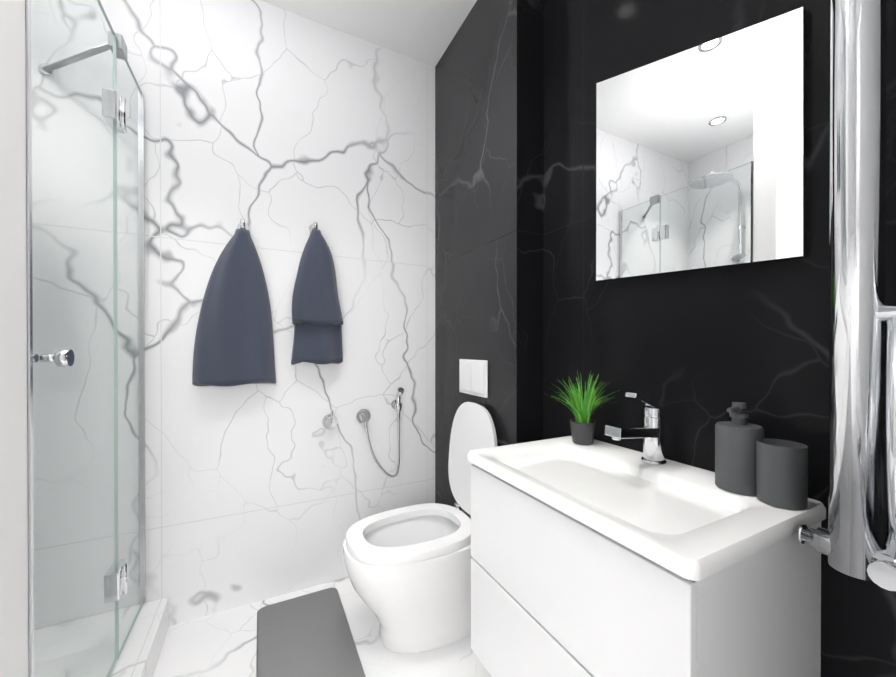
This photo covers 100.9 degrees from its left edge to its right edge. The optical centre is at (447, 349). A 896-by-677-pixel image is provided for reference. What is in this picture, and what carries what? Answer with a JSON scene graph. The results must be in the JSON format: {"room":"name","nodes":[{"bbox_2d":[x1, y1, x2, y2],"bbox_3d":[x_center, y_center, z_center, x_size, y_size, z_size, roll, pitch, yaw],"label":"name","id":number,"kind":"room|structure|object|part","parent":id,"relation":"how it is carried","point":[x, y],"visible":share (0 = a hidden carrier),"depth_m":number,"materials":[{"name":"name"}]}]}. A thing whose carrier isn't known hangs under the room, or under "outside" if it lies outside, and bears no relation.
{"room":"bathroom","nodes":[
{"label":"bathroom","id":0,"kind":"room"},
{"bbox_2d":[0,0,28,676],"bbox_3d":[-1.210,-0.212,0.504,0.864,2.750,0.100,0,0,-27],"label":"wall","id":1,"kind":"structure","parent":0,"point":[14,655],"depth_m":0.70,"materials":[{"name":"white paint"}]},
{"bbox_2d":[31,0,434,629],"bbox_3d":[-1.001,-0.217,1.678,2.505,2.750,0.100,0,0,-27],"label":"wall","id":2,"kind":"structure","parent":0,"point":[279,130],"depth_m":1.63,"materials":[{"name":"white marble"}]},
{"bbox_2d":[192,219,275,385],"bbox_3d":[-0.925,-0.204,1.613,0.318,0.727,0.084,0,0,-27],"label":"hanging towel","id":3,"kind":"object","parent":2,"relation":"hanging from","point":[234,343],"visible":0.98,"depth_m":1.59,"materials":[{"name":"blue fabric"}]},
{"bbox_2d":[291,222,342,364],"bbox_3d":[-0.619,-0.266,1.761,0.236,0.677,0.100,0,0,-27],"label":"hanging towel","id":4,"kind":"object","parent":2,"relation":"hanging from","point":[317,320],"visible":1,"depth_m":1.73,"materials":[{"name":"blue fabric"}]},
{"bbox_2d":[322,387,403,477],"bbox_3d":[-0.417,0.440,1.869,0.404,0.480,0.095,0,0,-27],"label":"shower","id":5,"kind":"object","parent":2,"relation":"attached to","point":[329,421],"visible":0.98,"depth_m":1.91,"materials":[{"name":"silver metal"}]},
{"bbox_2d":[153,577,490,676],"bbox_3d":[-0.342,1.203,0.393,2.505,0.080,3.000,0,0,-27],"label":"floor","id":6,"kind":"structure","parent":0,"point":[222,644],"depth_m":1.42,"materials":[{"name":"stone"}]},
{"bbox_2d":[34,597,168,676],"bbox_3d":[-1.390,1.097,0.951,0.942,0.127,0.847,0,0,-27],"label":"shower base","id":7,"kind":"object","parent":6,"relation":"on","point":[140,653],"visible":0.81,"depth_m":1.30,"materials":[{"name":"ceramic"}]},
{"bbox_2d":[25,0,145,676],"bbox_3d":[-1.157,-0.012,1.068,0.349,2.078,0.852,0,0,-27],"label":"shower enclosure","id":8,"kind":"object","parent":7,"relation":"on","point":[114,115],"visible":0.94,"depth_m":1.17,"materials":[{"name":"clear glass"}]},
{"bbox_3d":[-0.902,0.020,0.783,0.046,0.037,0.038,0,0,-27],"label":"door knob","id":9,"kind":"part","parent":8,"relation":"part of","materials":[{"name":"silver metal"}]},
{"bbox_2d":[256,588,364,676],"bbox_3d":[-0.554,1.149,1.441,0.340,0.018,0.600,0,0,-27],"label":"bath mat","id":10,"kind":"object","parent":6,"relation":"on","point":[308,635],"visible":0.88,"depth_m":1.45,"materials":[{"name":"grey fabric"}]},
{"bbox_2d":[343,402,496,653],"bbox_3d":[-0.124,0.699,1.535,0.603,0.918,0.402,0,0,-27],"label":"toilet","id":11,"kind":"object","parent":6,"relation":"on","point":[408,569],"visible":0.85,"depth_m":1.42,"materials":[{"name":"white ceramic"}]},
{"bbox_3d":[-0.152,0.746,1.521,0.516,0.030,0.394,0,0,-27],"label":"seat","id":12,"kind":"part","parent":11,"relation":"part of","materials":[{"name":"white plastic"}]},
{"bbox_3d":[0.105,0.481,1.651,0.052,0.484,0.396,0,0,-27],"label":"lid","id":13,"kind":"part","parent":11,"relation":"part of","materials":[{"name":"white ceramic"}]},
{"bbox_2d":[261,0,476,66],"bbox_3d":[-0.342,-1.627,0.381,2.505,0.080,3.000,0,0,-27],"label":"ceiling","id":14,"kind":"structure","parent":0,"point":[424,31],"depth_m":1.79,"materials":[{"name":"white paint"}]},
{"bbox_2d":[435,0,543,506],"bbox_3d":[0.157,-0.218,1.797,0.135,2.750,0.744,0,0,-27],"label":"wall","id":15,"kind":"structure","parent":0,"point":[489,169],"depth_m":1.58,"materials":[{"name":"grey stone"}]},
{"bbox_2d":[459,359,487,397],"bbox_3d":[0.113,0.131,1.716,0.015,0.164,0.246,0,0,-27],"label":"flush plate","id":16,"kind":"object","parent":15,"relation":"attached to","point":[473,377],"visible":1,"depth_m":1.69,"materials":[{"name":"white plastic"}]},
{"bbox_2d":[543,0,895,676],"bbox_3d":[0.752,-0.214,0.890,0.100,2.750,2.900,0,0,-27],"label":"wall","id":17,"kind":"structure","parent":0,"point":[694,354],"depth_m":0.98,"materials":[{"name":"black stone"}]},
{"bbox_2d":[467,436,825,676],"bbox_3d":[0.410,0.611,0.939,0.463,0.600,0.668,0,0,-27],"label":"bathroom vanity","id":18,"kind":"object","parent":17,"relation":"attached to","point":[597,558],"visible":0.94,"depth_m":0.73,"materials":[{"name":"white wood"}]},
{"bbox_3d":[0.224,0.774,0.844,0.019,0.274,0.644,0,0,-27],"label":"drawer","id":19,"kind":"part","parent":18,"relation":"part of","materials":[{"name":"white"}]},
{"bbox_2d":[570,419,595,444],"bbox_3d":[0.443,0.273,1.217,0.080,0.072,0.080,0,0,-27],"label":"plant pot","id":20,"kind":"object","parent":18,"relation":"on","point":[582,433],"visible":0.88,"depth_m":1.19,"materials":[{"name":"grey ceramic"}]},
{"bbox_3d":[0.224,0.490,0.843,0.019,0.278,0.644,0,0,-27],"label":"drawer","id":21,"kind":"part","parent":18,"relation":"part of","materials":[{"name":"white wood"}]},
{"bbox_2d":[605,392,666,464],"bbox_3d":[0.505,0.212,0.986,0.198,0.195,0.063,0,0,-27],"label":"faucet","id":22,"kind":"object","parent":18,"relation":"on","point":[650,431],"visible":0.98,"depth_m":0.99,"materials":[{"name":"silver metal"}]},
{"bbox_2d":[467,436,825,580],"bbox_3d":[0.410,0.363,0.938,0.463,0.105,0.668,0,0,-27],"label":"basin","id":23,"kind":"object","parent":18,"relation":"in","point":[618,515],"depth_m":0.76,"materials":[{"name":"white ceramic"}]},
{"bbox_2d":[715,402,763,495],"bbox_3d":[0.648,0.215,0.824,0.086,0.191,0.086,0,0,-27],"label":"soap dispenser","id":24,"kind":"object","parent":18,"relation":"on","point":[737,437],"visible":0.92,"depth_m":0.80,"materials":[{"name":"grey"}]},
{"bbox_2d":[756,438,807,509],"bbox_3d":[0.676,0.251,0.751,0.078,0.120,0.078,0,0,-27],"label":"cup","id":25,"kind":"object","parent":18,"relation":"on","point":[781,473],"visible":1,"depth_m":0.72,"materials":[{"name":"grey"}]},
{"bbox_2d":[596,7,807,280],"bbox_3d":[0.624,-0.539,1.004,0.020,0.691,0.528,0,0,-27],"label":"wall mirror","id":26,"kind":"object","parent":17,"relation":"attached to","point":[701,156],"visible":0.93,"depth_m":0.93,"materials":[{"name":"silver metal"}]},
{"bbox_2d":[797,0,895,590],"bbox_3d":[0.834,-0.610,0.390,0.203,1.951,0.668,0,0,-27],"label":"towel rail","id":27,"kind":"object","parent":17,"relation":"attached to","point":[856,538],"visible":1,"depth_m":0.59,"materials":[{"name":"silver metal"}]},
{"bbox_3d":[0.443,0.246,1.217,0.067,0.005,0.067,0,0,-27],"label":"soil","id":28,"kind":"object","parent":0,"visible":0},
{"bbox_2d":[552,370,619,422],"bbox_3d":[0.439,0.160,1.228,0.246,0.184,0.226,0,0,-27],"label":"grass plant","id":29,"kind":"object","parent":28,"relation":"in","point":[583,410],"visible":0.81,"depth_m":1.20,"materials":[{"name":"green plant"}]}
]}

